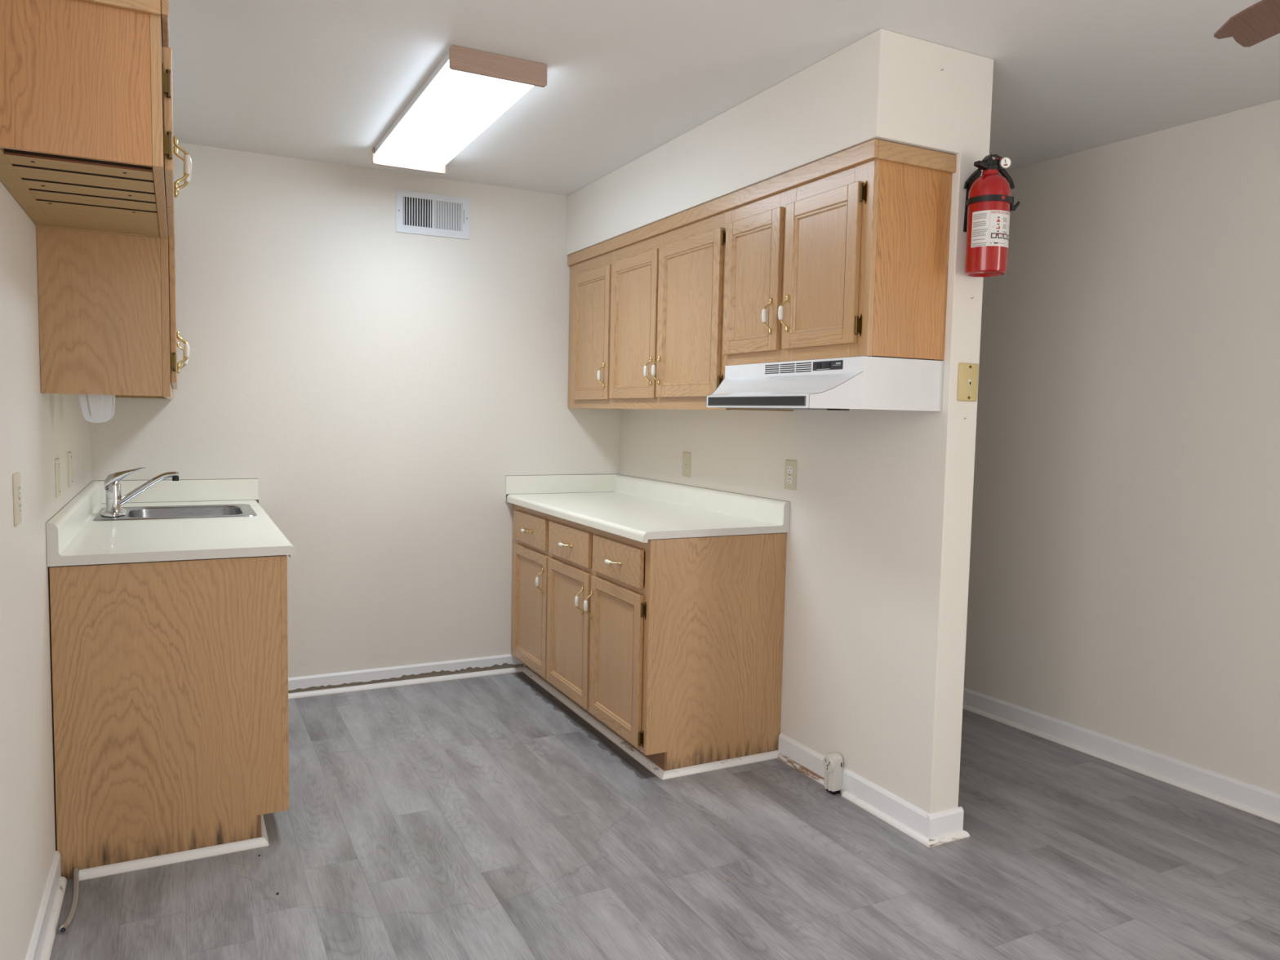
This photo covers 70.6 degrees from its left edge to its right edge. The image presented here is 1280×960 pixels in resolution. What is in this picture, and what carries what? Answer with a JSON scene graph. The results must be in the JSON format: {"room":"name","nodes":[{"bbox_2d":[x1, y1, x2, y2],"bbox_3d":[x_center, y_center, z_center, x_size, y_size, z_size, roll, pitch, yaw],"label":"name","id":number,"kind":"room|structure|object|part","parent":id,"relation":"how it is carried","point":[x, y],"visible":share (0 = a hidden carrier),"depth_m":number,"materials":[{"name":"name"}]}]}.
{"room":"kitchen","nodes":[
{"label":"kitchen","id":0,"kind":"room"},
{"bbox_2d":[0,180,91,959],"bbox_3d":[-0.638,0.077,0.431,0.100,2.440,7.400,-1,5,-27],"label":"wall","id":1,"kind":"structure","parent":0,"point":[37,428],"depth_m":2.11,"materials":[{"name":"beige paint"}]},
{"bbox_2d":[13,471,22,525],"bbox_3d":[-1.380,0.041,2.005,0.007,0.114,0.071,-1,5,-27],"label":"electrical outlet","id":2,"kind":"object","parent":1,"relation":"attached to","point":[16,477],"visible":1,"depth_m":1.99,"materials":[{"name":"beige plastic"}]},
{"bbox_2d":[17,483,20,496],"bbox_3d":[-1.378,0.022,2.004,0.003,0.029,0.033,-1,5,-27],"label":"receptacle","id":3,"kind":"object","parent":2,"relation":"attached to","point":[18,484],"depth_m":2.00,"materials":[{"name":"beige plastic"}]},
{"bbox_2d":[17,500,21,514],"bbox_3d":[-1.379,0.061,2.007,0.003,0.029,0.033,-1,5,-27],"label":"receptacle","id":4,"kind":"object","parent":2,"relation":"attached to","point":[19,501],"depth_m":2.01,"materials":[{"name":"beige plastic"}]},
{"bbox_2d":[25,850,61,959],"bbox_3d":[-0.279,1.301,-0.108,0.012,0.093,5.933,-1,5,-27],"label":"baseboard","id":5,"kind":"structure","parent":1,"relation":"attached to","point":[34,951],"depth_m":2.26,"materials":[{"name":"white paint"}]},
{"bbox_2d":[54,457,61,497],"bbox_3d":[-1.726,-0.007,2.683,0.008,0.114,0.071,-1,5,-27],"label":"wall plate","id":6,"kind":"object","parent":1,"relation":"attached to","point":[58,481],"visible":1,"depth_m":2.66,"materials":[{"name":"beige plastic"}]},
{"bbox_2d":[67,451,75,487],"bbox_3d":[-1.882,-0.035,2.996,0.016,0.114,0.071,-1,5,-27],"label":"light switch","id":7,"kind":"object","parent":1,"relation":"attached to","point":[71,469],"visible":1,"depth_m":2.97,"materials":[{"name":"beige plastic"}]},
{"bbox_3d":[-1.886,-0.035,2.993,0.005,0.114,0.071,-1,5,-27],"label":"plate","id":8,"kind":"part","parent":7,"relation":"part of","materials":[{"name":"beige plastic"}]},
{"bbox_2d":[0,0,191,239],"bbox_3d":[-1.219,-0.805,2.050,0.360,0.345,0.854,-1,5,-27],"label":"upper cabinet","id":9,"kind":"object","parent":1,"relation":"attached to","point":[86,139],"visible":1,"depth_m":1.70,"materials":[{"name":"brown wood"}]},
{"bbox_3d":[-1.061,-0.773,1.659,0.285,0.345,0.012,-1,5,-27],"label":"panel","id":10,"kind":"part","parent":9,"relation":"part of","materials":[{"name":"brown wood"}]},
{"bbox_2d":[81,0,169,47],"bbox_3d":[-1.573,-0.999,2.692,0.318,0.064,2.372,-1,5,-27],"label":"crown molding","id":11,"kind":"structure","parent":9,"relation":"attached to","point":[151,6],"depth_m":1.70,"materials":[{"name":"brown wood"}]},
{"bbox_3d":[-1.116,-0.806,2.103,0.019,0.345,0.854,-1,5,-27],"label":"frame","id":12,"kind":"part","parent":9,"relation":"part of","materials":[{"name":"brown wood"}]},
{"bbox_3d":[-1.010,-0.740,1.938,0.016,0.234,0.385,-1,5,-27],"label":"door","id":13,"kind":"part","parent":9,"relation":"part of","materials":[{"name":"brown wood"}]},
{"bbox_3d":[-1.194,-0.771,2.297,0.016,0.234,0.395,-1,5,-27],"label":"door","id":14,"kind":"part","parent":9,"relation":"part of","materials":[{"name":"brown wood"}]},
{"bbox_3d":[-1.058,-0.731,2.091,0.040,0.122,0.018,-1,5,-27],"label":"handle","id":15,"kind":"part","parent":9,"relation":"part of","materials":[{"name":"gold metal"}]},
{"bbox_3d":[-1.096,-0.737,2.165,0.040,0.122,0.018,-1,5,-27],"label":"handle","id":16,"kind":"part","parent":9,"relation":"part of","materials":[{"name":"gold metal"}]},
{"bbox_2d":[36,195,190,399],"bbox_3d":[-1.758,-0.676,3.112,0.360,0.780,1.501,-1,5,-27],"label":"upper cabinet","id":17,"kind":"object","parent":1,"relation":"attached to","point":[107,302],"visible":0.7,"depth_m":2.45,"materials":[{"name":"brown wood"}]},
{"bbox_2d":[77,394,115,422],"bbox_3d":[-1.585,-0.214,2.640,0.087,0.088,0.247,-1,5,-27],"label":"paper towel holder","id":18,"kind":"object","parent":17,"relation":"attached to","point":[95,408],"visible":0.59,"depth_m":2.54,"materials":[{"name":"white plastic"}]},
{"bbox_3d":[-1.453,-0.620,2.434,0.285,0.778,0.012,-1,5,-27],"label":"panel","id":19,"kind":"part","parent":17,"relation":"part of","materials":[{"name":"brown wood"}]},
{"bbox_3d":[-1.656,-0.678,3.165,0.019,0.780,1.500,-1,5,-27],"label":"frame","id":20,"kind":"part","parent":17,"relation":"part of","materials":[{"name":"brown wood"}]},
{"bbox_3d":[-1.421,-0.606,2.748,0.016,0.626,0.463,-1,5,-27],"label":"door","id":21,"kind":"part","parent":17,"relation":"part of","materials":[{"name":"brown wood"}]},
{"bbox_3d":[-1.529,-0.430,3.024,0.040,0.122,0.018,-1,5,-27],"label":"handle","id":22,"kind":"part","parent":17,"relation":"part of","materials":[{"name":"gold metal"}]},
{"bbox_3d":[-1.745,-0.466,3.446,0.040,0.122,0.018,-1,5,-27],"label":"handle","id":23,"kind":"part","parent":17,"relation":"part of","materials":[{"name":"gold metal"}]},
{"bbox_3d":[-1.493,-0.424,2.953,0.040,0.122,0.018,-1,5,-27],"label":"handle","id":24,"kind":"part","parent":17,"relation":"part of","materials":[{"name":"gold metal"}]},
{"bbox_2d":[90,142,620,677],"bbox_3d":[-0.729,-0.230,4.582,3.717,2.440,0.100,-1,5,-27],"label":"wall","id":25,"kind":"structure","parent":0,"point":[381,387],"depth_m":4.25,"materials":[{"name":"beige paint"}]},
{"bbox_2d":[288,653,523,690],"bbox_3d":[-1.165,0.933,4.394,1.305,0.057,0.012,-1,5,-27],"label":"baseboard","id":26,"kind":"structure","parent":25,"relation":"attached to","point":[365,675],"depth_m":4.37,"materials":[{"name":"white paint"}]},
{"bbox_2d":[288,662,523,693],"bbox_3d":[-1.176,0.968,4.396,1.285,0.060,0.004,-1,5,-27],"label":"wall strip","id":27,"kind":"object","parent":25,"relation":"attached to","point":[504,665],"visible":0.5,"depth_m":4.44,"materials":[{"name":"dark brown grime"},{"name":"bare damaged drywall"}]},
{"bbox_2d":[395,188,470,239],"bbox_3d":[-0.982,-1.263,4.302,0.353,0.196,0.011,-1,5,-27],"label":"air vent","id":28,"kind":"object","parent":25,"relation":"in","point":[416,212],"visible":1,"depth_m":4.30,"materials":[{"name":"white metal"}]},
{"bbox_2d":[49,671,1279,959],"bbox_3d":[1.110,1.304,1.428,4.082,0.080,7.600,-1,5,-27],"label":"floor","id":29,"kind":"structure","parent":0,"point":[480,818],"depth_m":2.70,"materials":[{"name":"grey laminate"}]},
{"bbox_2d":[40,876,67,959],"bbox_3d":[-0.265,1.338,-0.103,0.016,0.019,5.925,-1,5,-27],"label":"quarter round","id":30,"kind":"object","parent":29,"relation":"on","point":[51,931],"visible":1,"depth_m":2.32,"materials":[{"name":"white wood"}]},
{"bbox_2d":[59,868,79,933],"bbox_3d":[-1.520,1.120,2.419,0.028,0.032,0.300,-1,5,-27],"label":"supply hose","id":31,"kind":"object","parent":29,"relation":"on","point":[64,928],"visible":1,"depth_m":2.41,"materials":[{"name":"plastic"}]},
{"bbox_2d":[48,555,288,879],"bbox_3d":[-1.682,0.623,3.285,0.608,0.889,1.458,-1,5,-27],"label":"base cabinet","id":32,"kind":"object","parent":29,"relation":"on","point":[170,678],"visible":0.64,"depth_m":2.62,"materials":[{"name":"brown wood"}]},
{"bbox_2d":[45,478,295,566],"bbox_3d":[-1.657,0.120,3.247,0.639,0.133,1.481,-1,5,-27],"label":"countertop","id":33,"kind":"structure","parent":32,"relation":"on","point":[73,536],"depth_m":2.94,"materials":[{"name":"beige laminate"}]},
{"bbox_2d":[101,466,179,516],"bbox_3d":[-1.892,0.038,3.425,0.262,0.174,0.200,-1,5,-27],"label":"faucet","id":34,"kind":"object","parent":33,"relation":"on","point":[113,486],"visible":1,"depth_m":3.38,"materials":[{"name":"silver metal"}]},
{"bbox_3d":[-1.973,0.119,3.390,0.084,0.014,0.200,-1,5,-27],"label":"deck plate","id":35,"kind":"part","parent":34,"relation":"part of","materials":[{"name":"silver metal"}]},
{"bbox_3d":[-1.936,-0.006,3.398,0.136,0.084,0.052,-1,5,-27],"label":"lever","id":36,"kind":"part","parent":34,"relation":"part of","materials":[{"name":"silver metal"}]},
{"bbox_3d":[-1.868,0.032,3.436,0.209,0.126,0.025,-1,5,-27],"label":"spout","id":37,"kind":"part","parent":34,"relation":"part of","materials":[{"name":"silver metal"}]},
{"bbox_2d":[93,503,257,520],"bbox_3d":[-1.800,0.202,3.525,0.541,0.164,0.440,-1,5,-27],"label":"sink","id":38,"kind":"object","parent":33,"relation":"in","point":[242,509],"visible":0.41,"depth_m":3.66,"materials":[{"name":"silver metal"}]},
{"bbox_3d":[-1.419,0.572,3.415,0.019,0.795,1.458,-1,5,-27],"label":"frame","id":39,"kind":"part","parent":32,"relation":"part of","materials":[{"name":"brown wood"}]},
{"bbox_2d":[78,837,268,881],"bbox_3d":[-1.359,1.110,2.657,0.496,0.024,0.020,-1,5,-27],"label":"quarter round","id":40,"kind":"object","parent":29,"relation":"on","point":[258,842],"visible":1,"depth_m":2.65,"materials":[{"name":"white wood"}]},
{"bbox_2d":[261,814,269,845],"bbox_3d":[-1.472,1.053,3.402,0.020,0.024,1.453,-1,5,-27],"label":"quarter round","id":41,"kind":"object","parent":29,"relation":"on","point":[264,833],"visible":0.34,"depth_m":2.82,"materials":[{"name":"white wood"}]},
{"bbox_2d":[288,666,525,699],"bbox_3d":[-1.202,0.988,4.369,1.365,0.022,0.022,-1,5,-27],"label":"quarter round","id":42,"kind":"object","parent":29,"relation":"on","point":[517,669],"visible":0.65,"depth_m":4.39,"materials":[{"name":"white wood"}]},
{"bbox_2d":[522,666,664,780],"bbox_3d":[-0.252,1.034,3.993,0.022,0.024,1.508,-1,5,-27],"label":"quarter round","id":43,"kind":"object","parent":29,"relation":"on","point":[637,756],"visible":1,"depth_m":3.83,"materials":[{"name":"white wood"}]},
{"bbox_2d":[511,503,786,770],"bbox_3d":[-0.072,0.598,4.076,0.657,0.889,1.512,-1,5,-27],"label":"base cabinet","id":44,"kind":"object","parent":29,"relation":"on","point":[674,646],"visible":0.97,"depth_m":3.47,"materials":[{"name":"brown wood"}]},
{"bbox_3d":[-0.550,0.242,4.321,0.039,0.018,0.122,-1,5,-27],"label":"handle","id":45,"kind":"part","parent":44,"relation":"part of","materials":[{"name":"white ceramic"}]},
{"bbox_3d":[-0.526,0.617,4.354,0.005,0.481,0.371,-1,5,-27],"label":"panel","id":46,"kind":"part","parent":44,"relation":"part of","materials":[{"name":"brown wood"}]},
{"bbox_3d":[-0.525,0.238,4.333,0.018,0.145,0.433,-1,5,-27],"label":"drawer","id":47,"kind":"part","parent":44,"relation":"part of","materials":[{"name":"brown wood"}]},
{"bbox_3d":[-0.529,0.617,4.352,0.018,0.567,0.457,-1,5,-27],"label":"door","id":48,"kind":"part","parent":44,"relation":"part of","materials":[{"name":"brown wood"}]},
{"bbox_3d":[-0.463,0.466,4.159,0.040,0.122,0.018,-1,5,-27],"label":"handle","id":49,"kind":"part","parent":44,"relation":"part of","materials":[{"name":"white ceramic"}]},
{"bbox_3d":[-0.331,0.278,3.892,0.039,0.018,0.122,-1,5,-27],"label":"handle","id":50,"kind":"part","parent":44,"relation":"part of","materials":[{"name":"gold metal"}]},
{"bbox_3d":[-0.311,0.652,3.933,0.005,0.481,0.373,-1,5,-27],"label":"panel","id":51,"kind":"part","parent":44,"relation":"part of","materials":[{"name":"brown wood"}]},
{"bbox_3d":[-0.314,0.652,3.932,0.018,0.567,0.459,-1,5,-27],"label":"door","id":52,"kind":"part","parent":44,"relation":"part of","materials":[{"name":"brown wood"}]},
{"bbox_3d":[-0.306,0.274,3.905,0.018,0.145,0.447,-1,5,-27],"label":"drawer","id":53,"kind":"part","parent":44,"relation":"part of","materials":[{"name":"brown wood"}]},
{"bbox_3d":[-0.252,0.501,3.747,0.040,0.122,0.018,-1,5,-27],"label":"handle","id":54,"kind":"part","parent":44,"relation":"part of","materials":[{"name":"white ceramic"}]},
{"bbox_3d":[-0.304,0.555,3.954,0.019,0.795,1.512,-1,5,-27],"label":"frame","id":55,"kind":"part","parent":44,"relation":"part of","materials":[{"name":"brown wood"}]},
{"bbox_3d":[-0.210,0.508,3.664,0.040,0.122,0.018,-1,5,-27],"label":"handle","id":56,"kind":"part","parent":44,"relation":"part of","materials":[{"name":"white ceramic"}]},
{"bbox_3d":[-0.113,0.314,3.468,0.039,0.018,0.122,-1,5,-27],"label":"handle","id":57,"kind":"part","parent":44,"relation":"part of","materials":[{"name":"gold metal"}]},
{"bbox_3d":[-0.095,0.688,3.511,0.005,0.481,0.353,-1,5,-27],"label":"panel","id":58,"kind":"part","parent":44,"relation":"part of","materials":[{"name":"brown wood"}]},
{"bbox_3d":[-0.098,0.688,3.510,0.018,0.567,0.439,-1,5,-27],"label":"door","id":59,"kind":"part","parent":44,"relation":"part of","materials":[{"name":"brown wood"}]},
{"bbox_3d":[-0.089,0.310,3.480,0.018,0.145,0.425,-1,5,-27],"label":"drawer","id":60,"kind":"part","parent":44,"relation":"part of","materials":[{"name":"brown wood"}]},
{"bbox_2d":[505,474,790,542],"bbox_3d":[-0.051,0.096,4.039,0.638,0.133,1.530,-1,5,-27],"label":"countertop","id":61,"kind":"structure","parent":44,"relation":"on","point":[640,509],"depth_m":3.95,"materials":[{"name":"beige laminate"}]},
{"bbox_3d":[0.302,0.654,3.428,0.580,0.889,0.012,-1,5,-27],"label":"panel","id":62,"kind":"part","parent":44,"relation":"part of","materials":[{"name":"brown wood"}]},
{"bbox_2d":[662,750,779,780],"bbox_3d":[0.313,1.086,3.449,0.531,0.024,0.022,-1,5,-27],"label":"quarter round","id":63,"kind":"object","parent":29,"relation":"on","point":[709,766],"visible":1,"depth_m":3.44,"materials":[{"name":"white wood"}]},
{"bbox_2d":[777,752,824,785],"bbox_3d":[0.620,1.097,3.417,0.016,0.019,0.323,-1,5,-27],"label":"quarter round","id":64,"kind":"object","parent":29,"relation":"on","point":[799,767],"visible":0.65,"depth_m":3.42,"materials":[{"name":"white wood"}]},
{"bbox_2d":[822,752,843,794],"bbox_3d":[0.690,1.051,3.238,0.050,0.140,0.057,-1,5,-27],"label":"receptacle","id":65,"kind":"object","parent":29,"relation":"on","point":[832,762],"visible":1,"depth_m":3.22,"materials":[{"name":"white plastic"}]},
{"bbox_2d":[841,790,928,848],"bbox_3d":[0.819,1.130,3.027,0.016,0.019,0.421,-1,5,-27],"label":"quarter round","id":66,"kind":"object","parent":29,"relation":"on","point":[876,812],"visible":1,"depth_m":3.01,"materials":[{"name":"white wood"}]},
{"bbox_2d":[928,830,969,848],"bbox_3d":[0.983,1.144,2.885,0.178,0.019,0.016,-1,5,-27],"label":"quarter round","id":67,"kind":"object","parent":29,"relation":"on","point":[962,834],"visible":1,"depth_m":2.88,"materials":[{"name":"white wood"}]},
{"bbox_2d":[962,703,1279,824],"bbox_3d":[2.662,1.229,2.210,0.016,0.019,7.400,-1,5,-30],"label":"quarter round","id":68,"kind":"object","parent":29,"relation":"on","point":[1246,808],"depth_m":3.50,"materials":[{"name":"white wood"}]},
{"bbox_2d":[168,0,1279,195],"bbox_3d":[1.162,-1.219,1.242,4.082,0.100,7.600,-1,5,-27],"label":"ceiling","id":69,"kind":"structure","parent":0,"point":[323,81],"depth_m":2.83,"materials":[{"name":"white paint"}]},
{"bbox_2d":[372,44,546,173],"bbox_3d":[-0.714,-1.328,3.347,0.311,0.067,1.238,-1,5,-27],"label":"ceiling light","id":70,"kind":"object","parent":69,"relation":"attached to","point":[468,90],"visible":1,"depth_m":3.12,"materials":[{"name":"white plastic"}]},
{"bbox_3d":[-0.993,-1.374,3.892,0.311,0.067,0.012,-1,5,-27],"label":"plate","id":71,"kind":"part","parent":70,"relation":"part of","materials":[{"name":"white plastic"}]},
{"bbox_3d":[-0.437,-1.282,2.805,0.311,0.067,0.016,-1,5,-27],"label":"plate","id":72,"kind":"part","parent":70,"relation":"part of","materials":[{"name":"brown wood"}]},
{"bbox_2d":[1213,0,1279,47],"bbox_3d":[1.405,-0.952,1.271,1.263,0.424,1.318,-1,5,-27],"label":"ceiling fan","id":73,"kind":"object","parent":69,"relation":"hanging from","point":[1259,22],"visible":1,"depth_m":1.85,"materials":[{"name":"brown wood"}]},
{"bbox_2d":[566,28,993,813],"bbox_3d":[0.328,-0.148,3.768,0.448,2.440,2.317,-1,5,-27],"label":"wall","id":74,"kind":"structure","parent":0,"point":[878,543],"depth_m":3.04,"materials":[{"name":"beige paint"}]},
{"bbox_2d":[567,208,793,411],"bbox_3d":[0.089,-0.706,4.040,0.362,0.780,1.526,-1,5,-27],"label":"upper cabinet","id":75,"kind":"object","parent":74,"relation":"attached to","point":[646,317],"visible":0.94,"depth_m":3.80,"materials":[{"name":"brown wood"}]},
{"bbox_3d":[-0.238,-0.702,4.387,0.018,0.622,0.432,-1,5,-27],"label":"door","id":76,"kind":"part","parent":75,"relation":"part of","materials":[{"name":"brown wood"}]},
{"bbox_3d":[-0.235,-0.702,4.389,0.005,0.536,0.346,-1,5,-27],"label":"panel","id":77,"kind":"part","parent":75,"relation":"part of","materials":[{"name":"brown wood"}]},
{"bbox_3d":[-0.183,-0.491,4.227,0.040,0.122,0.018,-1,5,-27],"label":"handle","id":78,"kind":"part","parent":75,"relation":"part of","materials":[{"name":"white ceramic"}]},
{"bbox_3d":[-0.029,-0.671,3.979,0.018,0.620,0.444,-1,5,-27],"label":"door","id":79,"kind":"part","parent":75,"relation":"part of","materials":[{"name":"brown wood"}]},
{"bbox_3d":[-0.026,-0.671,3.981,0.005,0.534,0.358,-1,5,-27],"label":"panel","id":80,"kind":"part","parent":75,"relation":"part of","materials":[{"name":"brown wood"}]},
{"bbox_3d":[0.033,-0.458,3.806,0.040,0.122,0.018,-1,5,-27],"label":"handle","id":81,"kind":"part","parent":75,"relation":"part of","materials":[{"name":"white ceramic"}]},
{"bbox_3d":[0.065,-0.454,3.742,0.040,0.122,0.018,-1,5,-27],"label":"handle","id":82,"kind":"part","parent":75,"relation":"part of","materials":[{"name":"white ceramic"}]},
{"bbox_3d":[0.191,-0.638,3.556,0.005,0.533,0.391,-1,5,-27],"label":"panel","id":83,"kind":"part","parent":75,"relation":"part of","materials":[{"name":"brown wood"}]},
{"bbox_3d":[0.188,-0.638,3.554,0.018,0.619,0.477,-1,5,-27],"label":"door","id":84,"kind":"part","parent":75,"relation":"part of","materials":[{"name":"brown wood"}]},
{"bbox_3d":[0.467,-0.651,3.386,0.285,0.778,0.012,-1,5,-27],"label":"panel","id":85,"kind":"part","parent":75,"relation":"part of","materials":[{"name":"wood"}]},
{"bbox_2d":[567,138,956,266],"bbox_3d":[0.295,-1.040,3.683,0.325,0.052,2.302,-1,5,-27],"label":"crown molding","id":86,"kind":"structure","parent":75,"relation":"attached to","point":[877,148],"depth_m":2.95,"materials":[{"name":"brown wood"}]},
{"bbox_2d":[682,452,690,477],"bbox_3d":[0.215,-0.072,4.206,0.007,0.114,0.071,-1,5,-27],"label":"electrical outlet","id":87,"kind":"object","parent":74,"relation":"attached to","point":[686,455],"visible":1,"depth_m":4.20,"materials":[{"name":"beige plastic"}]},
{"bbox_2d":[684,465,687,471],"bbox_3d":[0.213,-0.052,4.207,0.003,0.029,0.033,-1,5,-27],"label":"receptacle","id":88,"kind":"object","parent":87,"relation":"attached to","point":[685,466],"depth_m":4.20,"materials":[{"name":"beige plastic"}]},
{"bbox_2d":[684,457,688,463],"bbox_3d":[0.214,-0.091,4.204,0.003,0.029,0.033,-1,5,-27],"label":"receptacle","id":89,"kind":"object","parent":87,"relation":"attached to","point":[686,459],"depth_m":4.20,"materials":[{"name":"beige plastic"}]},
{"bbox_2d":[784,459,796,489],"bbox_3d":[0.580,-0.020,3.492,0.007,0.114,0.071,-1,5,-27],"label":"electrical outlet","id":90,"kind":"object","parent":74,"relation":"attached to","point":[790,468],"visible":1,"depth_m":3.48,"materials":[{"name":"beige plastic"}]},
{"bbox_2d":[786,475,791,484],"bbox_3d":[0.578,-0.001,3.493,0.003,0.029,0.033,-1,5,-27],"label":"receptacle","id":91,"kind":"object","parent":90,"relation":"attached to","point":[788,477],"depth_m":3.49,"materials":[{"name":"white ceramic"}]},
{"bbox_2d":[786,466,792,473],"bbox_3d":[0.579,-0.040,3.490,0.003,0.029,0.033,-1,5,-27],"label":"receptacle","id":92,"kind":"object","parent":90,"relation":"attached to","point":[789,468],"depth_m":3.49,"materials":[{"name":"white plastic"}]},
{"bbox_2d":[706,355,943,411],"bbox_3d":[0.566,-0.313,3.027,0.446,0.158,0.756,-1,5,-27],"label":"range hood","id":93,"kind":"object","parent":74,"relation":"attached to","point":[864,382],"visible":1,"depth_m":2.76,"materials":[{"name":"white metal"}]},
{"bbox_3d":[0.366,-0.256,2.932,0.002,0.030,0.556,-1,5,-27],"label":"strip frame","id":94,"kind":"part","parent":93,"relation":"part of","materials":[{"name":"white metal"}]},
{"bbox_2d":[816,362,821,368],"bbox_3d":[0.559,-0.358,2.828,0.002,0.016,0.022,-1,5,-27],"label":"rocker switch","id":95,"kind":"object","parent":93,"relation":"attached to","point":[818,364],"depth_m":2.83,"materials":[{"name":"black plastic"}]},
{"bbox_2d":[825,362,830,368],"bbox_3d":[0.579,-0.355,2.788,0.002,0.016,0.022,-1,5,-27],"label":"rocker switch","id":96,"kind":"object","parent":93,"relation":"attached to","point":[827,364],"depth_m":2.79,"materials":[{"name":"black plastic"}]},
{"bbox_3d":[0.579,-0.354,2.792,0.002,0.028,0.143,-1,5,-27],"label":"control panel","id":97,"kind":"part","parent":93,"relation":"part of","materials":[{"name":"black plastic"}]},
{"bbox_3d":[0.718,-0.290,2.731,0.444,0.154,0.086,-1,5,-27],"label":"panel","id":98,"kind":"part","parent":93,"relation":"part of","materials":[{"name":"white metal"}]},
{"bbox_2d":[722,158,952,365],"bbox_3d":[0.609,-0.702,3.022,0.362,0.617,0.766,-1,5,-27],"label":"upper cabinet","id":99,"kind":"object","parent":74,"relation":"attached to","point":[853,261],"visible":0.95,"depth_m":2.75,"materials":[{"name":"brown wood"}]},
{"bbox_3d":[0.394,-0.682,3.157,0.005,0.385,0.248,-1,5,-27],"label":"panel","id":100,"kind":"part","parent":99,"relation":"part of","materials":[{"name":"brown wood"}]},
{"bbox_3d":[0.391,-0.682,3.156,0.018,0.471,0.334,-1,5,-27],"label":"door","id":101,"kind":"part","parent":99,"relation":"part of","materials":[{"name":"brown wood"}]},
{"bbox_3d":[0.425,-0.551,3.033,0.040,0.122,0.018,-1,5,-27],"label":"handle","id":102,"kind":"part","parent":99,"relation":"part of","materials":[{"name":"white ceramic"}]},
{"bbox_3d":[0.468,-0.545,2.949,0.040,0.122,0.018,-1,5,-27],"label":"handle","id":103,"kind":"part","parent":99,"relation":"part of","materials":[{"name":"white ceramic"}]},
{"bbox_3d":[0.508,-0.700,2.968,0.019,0.617,0.760,-1,5,-27],"label":"frame","id":104,"kind":"part","parent":99,"relation":"part of","materials":[{"name":"brown wood"}]},
{"bbox_3d":[0.564,-0.655,2.824,0.005,0.384,0.270,-1,5,-27],"label":"panel","id":105,"kind":"part","parent":99,"relation":"part of","materials":[{"name":"brown wood"}]},
{"bbox_3d":[0.561,-0.655,2.822,0.018,0.470,0.356,-1,5,-27],"label":"door","id":106,"kind":"part","parent":99,"relation":"part of","materials":[{"name":"brown wood"}]},
{"bbox_3d":[0.814,-0.675,2.705,0.285,0.616,0.012,-1,5,-27],"label":"panel","id":107,"kind":"part","parent":99,"relation":"part of","materials":[{"name":"brown wood"}]},
{"bbox_2d":[777,733,928,837],"bbox_3d":[0.734,1.077,3.223,0.012,0.093,0.797,-1,5,-27],"label":"baseboard","id":108,"kind":"structure","parent":74,"relation":"attached to","point":[906,813],"depth_m":3.12,"materials":[{"name":"white paint"}]},
{"bbox_2d":[926,806,964,839],"bbox_3d":[0.977,1.106,2.894,0.147,0.093,0.012,-1,5,-27],"label":"baseboard","id":109,"kind":"structure","parent":74,"relation":"attached to","point":[942,823],"depth_m":2.89,"materials":[{"name":"white paint"}]},
{"bbox_2d":[956,362,978,401],"bbox_3d":[1.016,-0.302,2.797,0.081,0.117,0.009,-1,5,-27],"label":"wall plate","id":110,"kind":"object","parent":74,"relation":"attached to","point":[967,380],"visible":1,"depth_m":2.79,"materials":[{"name":"plastic"}]},
{"bbox_2d":[963,168,1019,232],"bbox_3d":[1.041,-0.845,2.692,0.153,0.192,0.127,4,5,31],"label":"bracket","id":111,"kind":"object","parent":74,"relation":"attached to","point":[977,173],"visible":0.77,"depth_m":2.69,"materials":[{"name":"black plastic"}]},
{"bbox_3d":[1.012,-0.849,2.749,0.062,0.192,0.007,-1,5,-27],"label":"plate","id":112,"kind":"part","parent":111,"relation":"part of","materials":[{"name":"black plastic"}]},
{"bbox_2d":[964,154,1014,276],"bbox_3d":[1.039,-0.791,2.696,0.120,0.350,0.120,4,5,37],"label":"fire extinguisher","id":113,"kind":"object","parent":111,"relation":"hanging from","point":[988,222],"visible":0.98,"depth_m":2.65,"materials":[{"name":"red paint"}]},
{"bbox_3d":[1.006,-0.929,2.668,0.039,0.020,0.022,-1,5,-27],"label":"carry handle","id":114,"kind":"part","parent":113,"relation":"part of","materials":[{"name":"black plastic"}]},
{"bbox_2d":[972,213,1008,246],"bbox_3d":[1.037,-0.736,2.656,0.107,0.095,0.032,1,4,1],"label":"label","id":115,"kind":"object","parent":113,"relation":"attached to","point":[988,229],"depth_m":2.65,"materials":[{"name":"white paper"}]},
{"bbox_2d":[964,99,1279,793],"bbox_3d":[2.747,0.020,2.157,0.100,2.440,7.414,-1,5,-30],"label":"wall","id":116,"kind":"structure","parent":0,"point":[1124,571],"depth_m":3.48,"materials":[{"name":"beige paint"}]},
{"bbox_2d":[963,687,1279,817],"bbox_3d":[2.675,1.191,2.213,0.012,0.093,7.400,-1,5,-30],"label":"baseboard","id":117,"kind":"structure","parent":116,"relation":"attached to","point":[1251,795],"depth_m":3.52,"materials":[{"name":"white paint"}]}
]}

